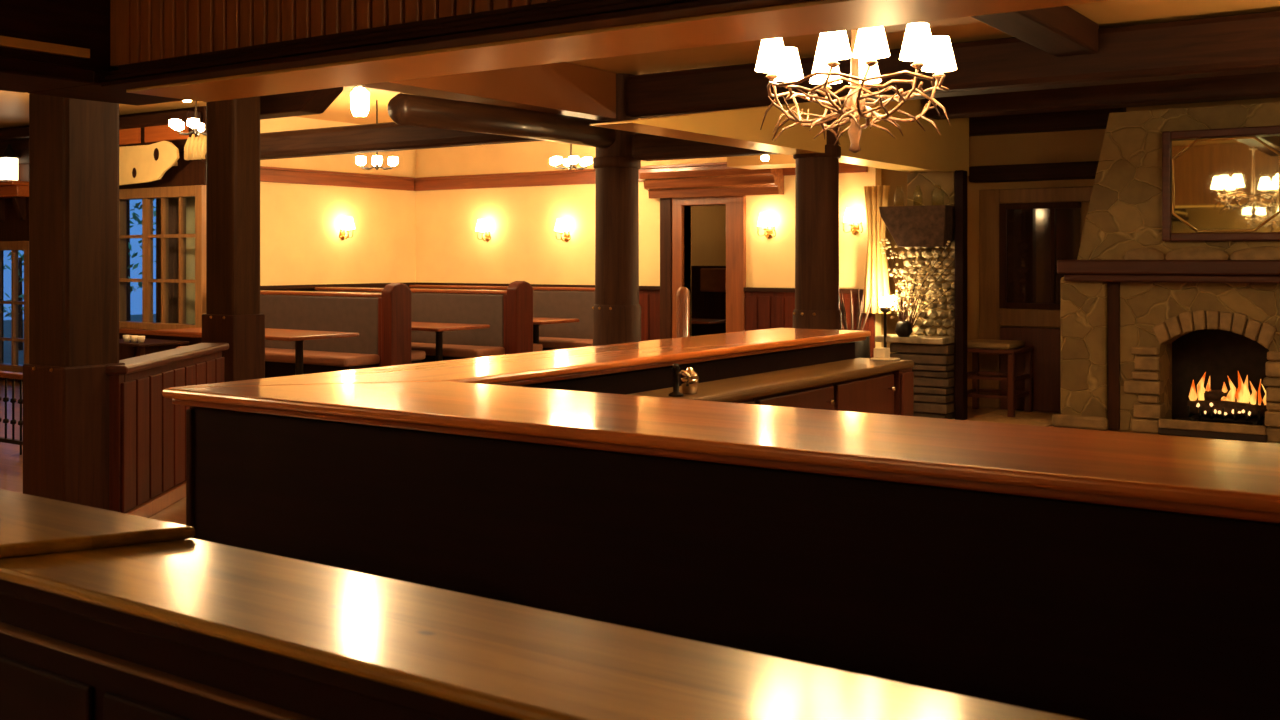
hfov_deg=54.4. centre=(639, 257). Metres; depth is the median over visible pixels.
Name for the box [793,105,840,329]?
round column
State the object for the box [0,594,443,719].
base cabinet
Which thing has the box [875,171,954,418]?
stone fireplace
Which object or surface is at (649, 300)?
trim
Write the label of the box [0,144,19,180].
lantern
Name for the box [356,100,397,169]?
chandelier
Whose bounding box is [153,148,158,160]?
hole
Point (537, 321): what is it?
table
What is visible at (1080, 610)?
bar cabinet
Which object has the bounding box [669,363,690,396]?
tap
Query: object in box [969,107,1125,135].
beam
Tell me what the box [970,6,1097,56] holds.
ceiling beam
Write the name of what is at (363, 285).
trim
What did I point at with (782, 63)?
antler chandelier
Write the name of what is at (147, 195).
window
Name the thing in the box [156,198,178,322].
porch post
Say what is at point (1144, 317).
stone fireplace
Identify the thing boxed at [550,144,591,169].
chandelier
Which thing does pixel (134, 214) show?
shrub
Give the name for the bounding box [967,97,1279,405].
wall
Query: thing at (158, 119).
beam
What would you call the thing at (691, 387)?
cup
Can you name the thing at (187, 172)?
wall
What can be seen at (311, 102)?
beam
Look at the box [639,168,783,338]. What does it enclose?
door
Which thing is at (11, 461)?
floor
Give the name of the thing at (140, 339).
cup
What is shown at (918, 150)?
header
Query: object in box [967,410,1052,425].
rug
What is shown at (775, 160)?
bulkhead
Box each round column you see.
[592,73,640,345]
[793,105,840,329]
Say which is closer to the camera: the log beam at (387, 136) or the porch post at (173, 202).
the log beam at (387, 136)
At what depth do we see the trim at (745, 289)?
14.47 m
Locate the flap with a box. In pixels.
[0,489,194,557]
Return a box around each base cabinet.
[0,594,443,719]
[730,398,754,403]
[753,383,834,409]
[832,372,895,414]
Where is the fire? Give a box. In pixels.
[1189,371,1265,415]
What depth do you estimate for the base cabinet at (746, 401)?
6.14 m
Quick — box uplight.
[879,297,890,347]
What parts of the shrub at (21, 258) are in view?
stem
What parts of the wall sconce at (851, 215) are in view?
lamp shade, arm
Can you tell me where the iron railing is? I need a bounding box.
[0,371,22,454]
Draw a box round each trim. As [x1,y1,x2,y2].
[260,166,414,190]
[260,282,415,290]
[414,162,867,190]
[416,282,863,293]
[639,290,659,340]
[745,292,874,357]
[1000,327,1059,412]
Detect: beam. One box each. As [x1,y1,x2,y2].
[0,110,200,141]
[199,122,543,161]
[260,87,342,119]
[387,93,615,147]
[625,10,1279,118]
[632,133,778,160]
[925,72,1279,119]
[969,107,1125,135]
[969,161,1098,182]
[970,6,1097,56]
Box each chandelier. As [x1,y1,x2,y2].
[169,101,205,135]
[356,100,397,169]
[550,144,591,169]
[755,22,956,152]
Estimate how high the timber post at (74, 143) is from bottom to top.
3.195 m
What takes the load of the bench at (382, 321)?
on the floor
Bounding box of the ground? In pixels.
[4,314,155,364]
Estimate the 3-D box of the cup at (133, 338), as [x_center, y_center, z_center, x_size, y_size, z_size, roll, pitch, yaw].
[-5.281,0.845,12.994,0.084,0.070,0.082,0,0,34]
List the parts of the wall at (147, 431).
rail, cap rail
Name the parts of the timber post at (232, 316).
casing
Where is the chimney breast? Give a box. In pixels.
[1077,102,1279,259]
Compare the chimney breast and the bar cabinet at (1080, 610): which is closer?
the bar cabinet at (1080, 610)
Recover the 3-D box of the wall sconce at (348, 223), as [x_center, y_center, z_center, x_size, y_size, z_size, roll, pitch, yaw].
[-3.545,-0.354,15.072,0.190,0.275,0.190,0,0,-11]
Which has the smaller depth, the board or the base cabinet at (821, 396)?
the base cabinet at (821, 396)
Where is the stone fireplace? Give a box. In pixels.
[1052,102,1279,442]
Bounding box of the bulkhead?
[727,154,794,169]
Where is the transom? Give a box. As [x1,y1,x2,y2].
[0,123,202,163]
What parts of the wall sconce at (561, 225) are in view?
lamp shade, arm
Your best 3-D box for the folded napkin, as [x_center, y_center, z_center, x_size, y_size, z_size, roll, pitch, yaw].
[1.536,0.603,7.815,0.160,0.075,0.120,0,0,34]
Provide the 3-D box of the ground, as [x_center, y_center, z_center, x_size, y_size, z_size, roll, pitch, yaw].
[-6.719,1.620,27.995,19.320,0.100,21.350,0,0,34]
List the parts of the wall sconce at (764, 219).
lamp shade, arm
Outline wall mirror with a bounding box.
[1162,125,1279,240]
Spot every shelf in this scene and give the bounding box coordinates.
[0,181,28,221]
[1124,246,1279,259]
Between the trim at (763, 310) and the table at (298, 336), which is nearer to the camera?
the table at (298, 336)
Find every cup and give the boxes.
[123,335,130,341]
[130,335,137,341]
[137,336,144,342]
[681,379,698,393]
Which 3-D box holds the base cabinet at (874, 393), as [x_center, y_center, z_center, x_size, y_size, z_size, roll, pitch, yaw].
[1.208,1.121,7.386,0.398,0.858,0.840,0,0,34]
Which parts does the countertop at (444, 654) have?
edge moulding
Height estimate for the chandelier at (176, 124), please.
0.548 m
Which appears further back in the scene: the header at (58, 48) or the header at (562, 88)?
the header at (562, 88)
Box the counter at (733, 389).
[626,358,913,401]
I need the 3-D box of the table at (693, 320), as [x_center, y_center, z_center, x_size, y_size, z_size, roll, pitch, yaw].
[0.388,1.145,15.116,1.409,0.810,0.600,0,0,34]
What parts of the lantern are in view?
glass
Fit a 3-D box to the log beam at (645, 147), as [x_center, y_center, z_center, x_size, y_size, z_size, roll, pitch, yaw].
[0.632,-0.990,10.698,1.575,0.240,0.260,0,0,34]
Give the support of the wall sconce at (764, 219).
attached to the wall at (523, 245)
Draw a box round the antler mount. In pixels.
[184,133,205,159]
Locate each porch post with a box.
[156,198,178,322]
[186,197,194,323]
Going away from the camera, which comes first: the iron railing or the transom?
the iron railing
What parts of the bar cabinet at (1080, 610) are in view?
panel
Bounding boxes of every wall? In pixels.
[0,106,205,381]
[105,343,228,517]
[260,116,415,285]
[416,118,880,347]
[691,205,725,265]
[881,169,908,353]
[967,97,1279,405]
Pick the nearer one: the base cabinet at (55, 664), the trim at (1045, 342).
the base cabinet at (55, 664)
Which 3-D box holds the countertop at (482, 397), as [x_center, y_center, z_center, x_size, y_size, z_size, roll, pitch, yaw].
[2.565,0.500,4.436,7.170,0.060,4.740,0,0,34]
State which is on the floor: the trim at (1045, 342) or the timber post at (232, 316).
the timber post at (232, 316)
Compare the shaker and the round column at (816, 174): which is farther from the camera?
the round column at (816, 174)
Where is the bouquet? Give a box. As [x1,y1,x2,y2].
[879,238,953,336]
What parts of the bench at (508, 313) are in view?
backrest, seat, moulding, post, seat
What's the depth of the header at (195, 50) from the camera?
4.56 m
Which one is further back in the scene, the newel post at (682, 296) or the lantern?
the lantern
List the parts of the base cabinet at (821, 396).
knob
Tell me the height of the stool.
0.720 m
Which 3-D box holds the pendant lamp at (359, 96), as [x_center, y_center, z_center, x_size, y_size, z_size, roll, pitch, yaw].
[-1.732,-1.265,7.700,0.110,0.770,0.110,0,0,34]
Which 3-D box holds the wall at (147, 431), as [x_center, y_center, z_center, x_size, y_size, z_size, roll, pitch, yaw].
[-3.033,1.080,7.998,0.210,0.940,1.941,0,0,-2]
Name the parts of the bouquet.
pot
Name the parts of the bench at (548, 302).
seat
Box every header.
[0,0,184,105]
[101,0,1111,101]
[355,62,615,119]
[590,99,968,175]
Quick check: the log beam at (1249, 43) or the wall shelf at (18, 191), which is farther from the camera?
the wall shelf at (18, 191)
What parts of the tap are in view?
spout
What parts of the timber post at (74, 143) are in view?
casing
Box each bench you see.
[176,283,425,377]
[315,281,542,362]
[409,285,594,350]
[691,266,725,335]
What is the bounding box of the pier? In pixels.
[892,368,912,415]
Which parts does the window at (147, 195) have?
sill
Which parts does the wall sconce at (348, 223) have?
arm, lamp shade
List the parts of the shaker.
lid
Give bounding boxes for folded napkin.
[869,347,899,360]
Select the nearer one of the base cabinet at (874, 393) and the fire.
the base cabinet at (874, 393)
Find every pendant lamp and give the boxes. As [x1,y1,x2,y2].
[351,85,368,115]
[761,155,768,160]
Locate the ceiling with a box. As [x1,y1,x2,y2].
[0,0,1279,127]
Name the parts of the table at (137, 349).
leg, leg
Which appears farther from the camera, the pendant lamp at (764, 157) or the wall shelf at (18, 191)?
the wall shelf at (18, 191)
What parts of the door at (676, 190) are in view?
post, cornice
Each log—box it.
[1187,400,1263,416]
[1204,390,1236,401]
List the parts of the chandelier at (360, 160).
lamp shade, stem, lamp shade, lamp shade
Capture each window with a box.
[0,241,28,372]
[119,185,205,337]
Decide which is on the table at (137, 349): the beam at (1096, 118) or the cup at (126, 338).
the cup at (126, 338)
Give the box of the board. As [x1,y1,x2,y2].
[119,141,178,185]
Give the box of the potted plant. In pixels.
[839,289,872,357]
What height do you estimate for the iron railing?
0.640 m
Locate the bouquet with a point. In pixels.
(904, 328)
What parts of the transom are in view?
panel, panel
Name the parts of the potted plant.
pot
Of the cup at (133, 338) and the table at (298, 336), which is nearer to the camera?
the table at (298, 336)
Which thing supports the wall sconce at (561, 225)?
attached to the wall at (523, 245)
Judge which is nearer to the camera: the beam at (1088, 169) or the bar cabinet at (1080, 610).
the bar cabinet at (1080, 610)
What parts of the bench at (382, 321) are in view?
seat, backrest, moulding, post, seat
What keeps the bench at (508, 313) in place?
on the floor
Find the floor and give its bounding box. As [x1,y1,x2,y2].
[0,380,1279,524]
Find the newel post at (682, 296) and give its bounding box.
[676,287,689,337]
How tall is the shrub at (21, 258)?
2.707 m
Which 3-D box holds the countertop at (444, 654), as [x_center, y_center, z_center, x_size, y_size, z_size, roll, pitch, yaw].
[0.367,0.685,1.690,4.500,0.070,0.415,0,0,34]
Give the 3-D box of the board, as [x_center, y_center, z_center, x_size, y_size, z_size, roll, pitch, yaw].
[-5.538,-1.042,13.920,1.467,0.474,0.220,0,0,34]
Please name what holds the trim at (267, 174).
attached to the wall at (301, 224)
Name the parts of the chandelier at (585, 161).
lamp shade, lamp shade, stem, lamp shade, lamp shade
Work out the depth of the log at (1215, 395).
11.04 m
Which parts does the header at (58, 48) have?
moulding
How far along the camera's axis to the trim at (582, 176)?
14.94 m
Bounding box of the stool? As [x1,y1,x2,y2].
[967,339,1032,416]
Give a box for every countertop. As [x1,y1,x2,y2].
[0,538,1082,719]
[162,328,1279,522]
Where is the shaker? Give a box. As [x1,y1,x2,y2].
[681,367,698,393]
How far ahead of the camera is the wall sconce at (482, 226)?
15.33 m
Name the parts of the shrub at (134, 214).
stem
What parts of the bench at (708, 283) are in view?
backrest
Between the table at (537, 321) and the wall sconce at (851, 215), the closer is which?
the wall sconce at (851, 215)
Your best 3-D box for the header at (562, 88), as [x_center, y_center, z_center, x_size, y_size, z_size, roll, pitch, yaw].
[-1.398,-1.442,9.627,0.330,0.405,3.720,0,0,34]
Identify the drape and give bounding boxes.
[863,185,891,313]
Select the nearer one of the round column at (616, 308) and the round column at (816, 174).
the round column at (816, 174)
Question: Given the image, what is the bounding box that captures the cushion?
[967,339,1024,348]
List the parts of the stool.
leg, seat, leg, leg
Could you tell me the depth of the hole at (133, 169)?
13.86 m
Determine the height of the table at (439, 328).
0.720 m
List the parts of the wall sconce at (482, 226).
lamp shade, arm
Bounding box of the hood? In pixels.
[879,205,954,246]
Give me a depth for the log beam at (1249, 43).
9.02 m
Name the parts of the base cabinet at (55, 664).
panel, ledge trim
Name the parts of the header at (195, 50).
moulding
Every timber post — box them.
[23,93,124,509]
[202,96,264,381]
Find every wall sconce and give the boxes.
[339,217,354,239]
[476,220,490,241]
[554,219,570,241]
[757,213,775,238]
[842,208,862,234]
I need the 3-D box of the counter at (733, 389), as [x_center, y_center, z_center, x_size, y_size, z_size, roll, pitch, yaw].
[0.755,0.665,6.732,0.388,0.050,2.870,0,0,34]
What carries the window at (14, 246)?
attached to the wall at (187, 172)
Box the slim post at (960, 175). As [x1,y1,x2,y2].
[955,170,966,419]
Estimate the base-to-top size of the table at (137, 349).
0.670 m
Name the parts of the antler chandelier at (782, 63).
lamp shade, lamp shade, antler arm, antler arm, antler arm, lamp shade, antler arm, lamp shade, stem, antler arm, lamp shade, antler arm, lamp shade, antler arm, antler arm, lamp shade, lamp shade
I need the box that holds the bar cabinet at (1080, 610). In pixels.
[186,342,1279,719]
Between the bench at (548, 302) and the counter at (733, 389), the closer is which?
the counter at (733, 389)
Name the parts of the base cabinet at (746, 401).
door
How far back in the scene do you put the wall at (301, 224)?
15.00 m
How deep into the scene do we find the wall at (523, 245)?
14.94 m
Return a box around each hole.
[132,168,135,177]
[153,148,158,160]
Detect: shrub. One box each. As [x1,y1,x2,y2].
[4,250,23,349]
[128,199,155,320]
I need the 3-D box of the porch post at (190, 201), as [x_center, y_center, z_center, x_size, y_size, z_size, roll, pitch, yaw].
[-5.118,0.350,14.384,0.260,2.400,0.260,0,0,34]
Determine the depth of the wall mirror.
10.68 m
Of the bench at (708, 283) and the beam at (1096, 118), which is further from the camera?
the bench at (708, 283)
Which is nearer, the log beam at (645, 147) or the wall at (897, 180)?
the log beam at (645, 147)
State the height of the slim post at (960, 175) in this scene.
2.385 m
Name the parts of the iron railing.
rail, rail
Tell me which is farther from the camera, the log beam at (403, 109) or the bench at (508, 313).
the bench at (508, 313)
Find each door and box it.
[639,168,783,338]
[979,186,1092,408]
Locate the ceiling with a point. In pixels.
(14, 106)
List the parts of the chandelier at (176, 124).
lamp shade, lamp shade, lamp shade, stem, lamp shade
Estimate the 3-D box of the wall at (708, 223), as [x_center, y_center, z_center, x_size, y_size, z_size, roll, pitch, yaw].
[1.879,-0.050,15.399,3.930,3.200,3.850,0,0,34]
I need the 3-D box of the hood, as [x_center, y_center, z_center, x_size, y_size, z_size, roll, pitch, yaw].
[2.683,-0.303,12.058,0.675,0.395,0.280,0,0,34]
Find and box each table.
[119,338,189,357]
[156,328,358,374]
[411,322,489,360]
[533,317,578,343]
[691,318,725,323]

